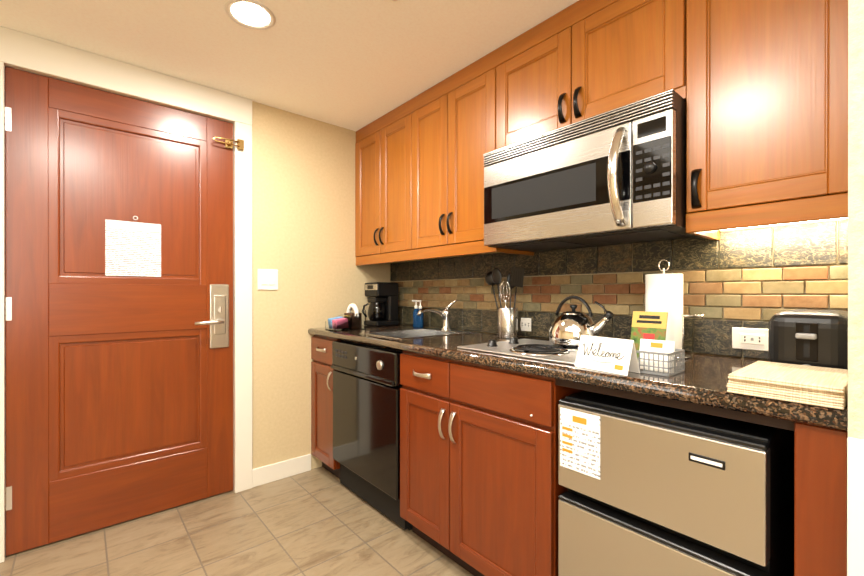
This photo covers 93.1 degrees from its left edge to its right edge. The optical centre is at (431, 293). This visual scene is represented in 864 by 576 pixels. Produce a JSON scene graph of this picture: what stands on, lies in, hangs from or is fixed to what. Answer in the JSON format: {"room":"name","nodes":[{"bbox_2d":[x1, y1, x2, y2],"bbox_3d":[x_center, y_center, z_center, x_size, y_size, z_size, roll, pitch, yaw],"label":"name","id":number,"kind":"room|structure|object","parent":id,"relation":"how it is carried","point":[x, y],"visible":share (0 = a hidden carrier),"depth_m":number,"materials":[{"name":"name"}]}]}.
{"room":"hotel suite kitchenette","nodes":[
{"label":"hotel suite kitchenette","id":0,"kind":"room"},
{"bbox_2d":[0,466,473,575],"bbox_3d":[-0.018,1.160,0.256,3.440,0.050,4.840,0,0,-41],"label":"floor","id":1,"kind":"structure","parent":0,"point":[321,521],"depth_m":1.85,"materials":[{"name":"tile"}]},
{"bbox_2d":[311,335,323,466],"bbox_3d":[-0.437,0.698,2.715,0.630,0.868,0.315,0,0,-41],"label":"base cabinet","id":2,"kind":"object","parent":1,"relation":"on","point":[317,345],"depth_m":2.57,"materials":[{"name":"brown wood"}]},
{"bbox_2d":[324,335,407,529],"bbox_3d":[-0.131,0.702,2.343,0.633,0.862,0.767,0,0,-41],"label":"base cabinet","id":3,"kind":"object","parent":1,"relation":"on","point":[366,386],"depth_m":2.09,"materials":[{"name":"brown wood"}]},
{"bbox_2d":[331,340,411,530],"bbox_3d":[-0.138,0.699,2.338,0.650,0.858,0.640,0,0,-41],"label":"dishwasher","id":4,"kind":"object","parent":3,"relation":"in","point":[366,377],"depth_m":2.09,"materials":[{"name":"black metal"}]},
{"bbox_2d":[408,355,435,547],"bbox_3d":[0.216,0.699,1.953,0.630,0.868,0.397,0,0,-41],"label":"base cabinet","id":5,"kind":"object","parent":1,"relation":"on","point":[421,371],"depth_m":1.78,"materials":[{"name":"brown wood"}]},
{"bbox_2d":[436,359,579,575],"bbox_3d":[0.442,0.700,1.690,0.630,0.868,0.532,0,0,-41],"label":"base cabinet","id":6,"kind":"object","parent":1,"relation":"on","point":[481,454],"depth_m":1.48,"materials":[{"name":"brown wood"}]},
{"bbox_2d":[308,324,847,434],"bbox_3d":[0.242,0.243,1.907,0.650,0.040,2.426,0,0,-41],"label":"countertop","id":7,"kind":"structure","parent":6,"relation":"on","point":[703,382],"depth_m":1.14,"materials":[{"name":"brown stone"}]},
{"bbox_2d":[325,303,365,330],"bbox_3d":[-0.537,0.141,2.542,0.210,0.160,0.135,0,0,-41],"label":"organizer","id":8,"kind":"object","parent":7,"relation":"on","point":[354,318],"visible":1,"depth_m":2.51,"materials":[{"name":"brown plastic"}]},
{"bbox_2d":[363,282,398,326],"bbox_3d":[-0.359,0.071,2.851,0.197,0.298,0.172,0,0,-41],"label":"coffee maker","id":9,"kind":"object","parent":7,"relation":"on","point":[383,304],"visible":0.96,"depth_m":2.80,"materials":[{"name":"black plastic"}]},
{"bbox_2d":[356,327,471,338],"bbox_3d":[-0.075,0.285,2.303,0.530,0.132,0.395,0,0,-41],"label":"sink","id":10,"kind":"object","parent":7,"relation":"in","point":[405,332],"depth_m":2.41,"materials":[{"name":"silver metal"}]},
{"bbox_2d":[412,300,422,327],"bbox_3d":[-0.095,0.132,2.673,0.052,0.178,0.084,0,0,-41],"label":"soap bottles","id":11,"kind":"object","parent":7,"relation":"on","point":[417,321],"visible":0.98,"depth_m":2.66,"materials":[{"name":"blue plastic"}]},
{"bbox_2d":[417,299,456,330],"bbox_3d":[0.026,0.125,2.385,0.265,0.186,0.083,0,0,-41],"label":"faucet","id":12,"kind":"object","parent":7,"relation":"on","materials":[{"name":"silver metal"}]},
{"bbox_2d":[485,267,523,337],"bbox_3d":[0.363,0.043,2.085,0.139,0.357,0.242,0,0,-41],"label":"utensil holder","id":13,"kind":"object","parent":7,"relation":"on","point":[507,322],"visible":0.98,"depth_m":2.04,"materials":[{"name":"silver metal"}]},
{"bbox_2d":[456,335,578,362],"bbox_3d":[0.445,0.207,1.619,0.450,0.032,0.530,0,0,-41],"label":"cooktop","id":14,"kind":"object","parent":7,"relation":"in","point":[526,347],"depth_m":1.58,"materials":[{"name":"metal"}]},
{"bbox_2d":[549,296,613,345],"bbox_3d":[0.589,0.103,1.613,0.192,0.191,0.258,0,0,-41],"label":"kettle","id":15,"kind":"object","parent":7,"relation":"on","point":[568,328],"visible":0.88,"depth_m":1.57,"materials":[{"name":"silver metal"}]},
{"bbox_2d":[575,335,639,375],"bbox_3d":[0.510,0.175,1.199,0.062,0.095,0.172,0,0,-33],"label":"card","id":16,"kind":"object","parent":7,"relation":"on","point":[612,355],"visible":1,"depth_m":1.18,"materials":[{"name":"white paper"}]},
{"bbox_2d":[630,311,684,376],"bbox_3d":[0.637,0.139,1.197,0.132,0.168,0.148,0,0,-41],"label":"basket","id":17,"kind":"object","parent":7,"relation":"on","point":[656,353],"visible":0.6,"depth_m":1.18,"materials":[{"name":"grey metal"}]},
{"bbox_2d":[645,259,704,358],"bbox_3d":[0.852,0.049,1.444,0.160,0.347,0.222,0,0,-41],"label":"paper towel holder","id":18,"kind":"object","parent":7,"relation":"on","point":[663,292],"visible":0.58,"depth_m":1.41,"materials":[{"name":"white paper"}]},
{"bbox_2d":[726,361,847,409],"bbox_3d":[0.840,0.202,0.951,0.293,0.042,0.190,0,0,-41],"label":"towels","id":19,"kind":"object","parent":7,"relation":"on","point":[816,386],"visible":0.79,"depth_m":0.88,"materials":[{"name":"fabric"}]},
{"bbox_2d":[768,309,847,368],"bbox_3d":[1.059,0.135,1.133,0.300,0.177,0.168,0,0,-41],"label":"toaster","id":20,"kind":"object","parent":7,"relation":"on","point":[812,337],"visible":0.69,"depth_m":1.05,"materials":[{"name":"black plastic"}]},
{"bbox_2d":[544,387,839,575],"bbox_3d":[0.800,0.734,1.269,0.634,0.800,0.574,0,0,-41],"label":"base cabinet","id":21,"kind":"object","parent":1,"relation":"on","point":[634,486],"depth_m":1.03,"materials":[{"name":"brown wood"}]},
{"bbox_2d":[558,391,793,575],"bbox_3d":[0.774,0.728,1.260,0.590,0.812,0.505,0,0,-41],"label":"fridge","id":22,"kind":"object","parent":21,"relation":"in","point":[654,489],"depth_m":1.04,"materials":[{"name":"beige metal"}]},
{"bbox_2d":[0,0,578,130],"bbox_3d":[-0.018,-1.150,0.252,3.440,0.050,4.840,0,0,-41],"label":"ceiling","id":23,"kind":"structure","parent":0,"point":[355,65],"depth_m":1.82,"materials":[{"name":"paint"}]},
{"bbox_2d":[225,0,275,29],"bbox_3d":[-0.730,-1.138,1.647,0.188,0.037,0.188,0,0,7],"label":"recessed light","id":24,"kind":"object","parent":23,"relation":"in","point":[254,14],"visible":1,"depth_m":1.63,"materials":[{"name":"beige glass"}]},
{"bbox_2d":[252,101,391,468],"bbox_3d":[-0.707,0.002,2.772,1.208,2.260,0.120,0,0,-41],"label":"wall","id":25,"kind":"structure","parent":0,"point":[303,205],"depth_m":2.56,"materials":[{"name":"paint"}]},
{"bbox_2d":[258,269,277,289],"bbox_3d":[-0.982,-0.085,2.450,0.120,0.124,0.010,0,0,-41],"label":"light switch","id":26,"kind":"object","parent":25,"relation":"attached to","point":[267,279],"visible":1,"depth_m":2.45,"materials":[{"name":"white plastic"}]},
{"bbox_2d":[392,230,749,358],"bbox_3d":[1.281,0.004,1.289,0.120,2.260,4.720,0,0,-41],"label":"wall","id":27,"kind":"structure","parent":0,"point":[476,254],"depth_m":2.52,"materials":[{"name":"paint"}]},
{"bbox_2d":[355,104,430,259],"bbox_3d":[-0.192,-0.689,2.674,0.307,0.873,0.694,0,0,-41],"label":"upper cabinet","id":28,"kind":"object","parent":27,"relation":"attached to","point":[379,144],"depth_m":2.60,"materials":[{"name":"brown wood"}]},
{"bbox_2d":[403,50,510,255],"bbox_3d":[0.183,-0.689,2.237,0.307,0.873,0.690,0,0,-41],"label":"upper cabinet","id":29,"kind":"object","parent":27,"relation":"attached to","point":[448,128],"depth_m":2.11,"materials":[{"name":"brown wood"}]},
{"bbox_2d":[495,0,686,149],"bbox_3d":[0.660,-0.871,1.680,0.307,0.506,0.775,0,0,-41],"label":"upper cabinet","id":30,"kind":"object","parent":27,"relation":"attached to","point":[591,58],"depth_m":1.54,"materials":[{"name":"brown wood"}]},
{"bbox_2d":[483,89,698,251],"bbox_3d":[0.602,-0.411,1.629,0.460,0.410,0.763,0,0,-41],"label":"microwave","id":31,"kind":"object","parent":30,"relation":"attached to","point":[617,176],"visible":1,"depth_m":1.43,"materials":[{"name":"silver metal"}]},
{"bbox_2d":[390,219,847,359],"bbox_3d":[0.485,-0.003,2.114,0.013,0.450,2.426,0,0,-41],"label":"tile backsplash","id":32,"kind":"structure","parent":27,"relation":"attached to","point":[758,277],"depth_m":1.60,"materials":[{"name":"multicoloured tile"}]},
{"bbox_2d":[520,318,530,331],"bbox_3d":[0.482,0.159,2.102,0.007,0.068,0.066,0,0,-41],"label":"electrical outlet","id":33,"kind":"object","parent":32,"relation":"attached to","point":[525,324],"visible":1,"depth_m":2.10,"materials":[{"name":"white plastic"}]},
{"bbox_2d":[732,327,767,350],"bbox_3d":[1.091,0.155,1.393,0.007,0.074,0.115,0,0,-41],"label":"outlet","id":34,"kind":"object","parent":32,"relation":"attached to","point":[751,338],"visible":0.9,"depth_m":1.40,"materials":[{"name":"white plastic"}]},
{"bbox_2d":[686,0,847,227],"bbox_3d":[1.037,-0.687,1.241,0.307,0.873,0.383,0,0,-41],"label":"upper cabinet","id":35,"kind":"object","parent":27,"relation":"attached to","point":[760,87],"depth_m":1.14,"materials":[{"name":"brown wood"}]},
{"bbox_2d":[721,218,847,230],"bbox_3d":[1.133,-0.237,1.319,0.038,0.026,0.360,0,0,-41],"label":"light","id":36,"kind":"object","parent":35,"relation":"attached to","point":[837,218],"depth_m":1.31,"materials":[{"name":"white plastic"}]},
{"bbox_2d":[848,0,863,438],"bbox_3d":[1.082,0.004,0.921,0.662,2.260,0.160,0,0,-41],"label":"wall","id":37,"kind":"structure","parent":0,"point":[855,218],"depth_m":0.76,"materials":[{"name":"white paint"}]},
{"bbox_2d":[847,437,863,575],"bbox_3d":[0.822,0.701,0.705,0.014,0.868,0.150,0,0,-41],"label":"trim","id":38,"kind":"structure","parent":37,"relation":"attached to","point":[855,506],"depth_m":0.75,"materials":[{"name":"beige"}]},
{"bbox_3d":[-2.359,0.004,1.355,1.319,2.260,0.120,0,0,-41],"label":"wall","id":39,"kind":"structure","parent":0,"visible":0},
{"bbox_2d":[252,454,310,487],"bbox_3d":[-1.751,1.081,1.790,2.565,0.105,0.012,0,0,-41],"label":"baseboard","id":40,"kind":"structure","parent":39,"relation":"attached to","point":[262,475],"depth_m":2.49,"materials":[{"name":"beige wood"}]},
{"bbox_3d":[-1.512,-1.052,2.080,0.913,0.150,0.120,0,0,-41],"label":"wall","id":41,"kind":"structure","parent":0,"visible":0},
{"bbox_2d":[4,67,243,555],"bbox_3d":[-1.461,0.076,2.046,0.968,2.098,0.114,0,0,-41],"label":"entry door","id":42,"kind":"structure","parent":41,"relation":"in","point":[119,293],"depth_m":1.99,"materials":[{"name":"brown wood"}]},
{"bbox_2d":[0,26,251,562],"bbox_3d":[-1.496,0.004,2.062,1.097,2.258,0.110,0,0,-41],"label":"door frame","id":43,"kind":"structure","parent":41,"relation":"attached to","point":[22,51],"depth_m":2.14,"materials":[{"name":"beige paint"}]}
]}

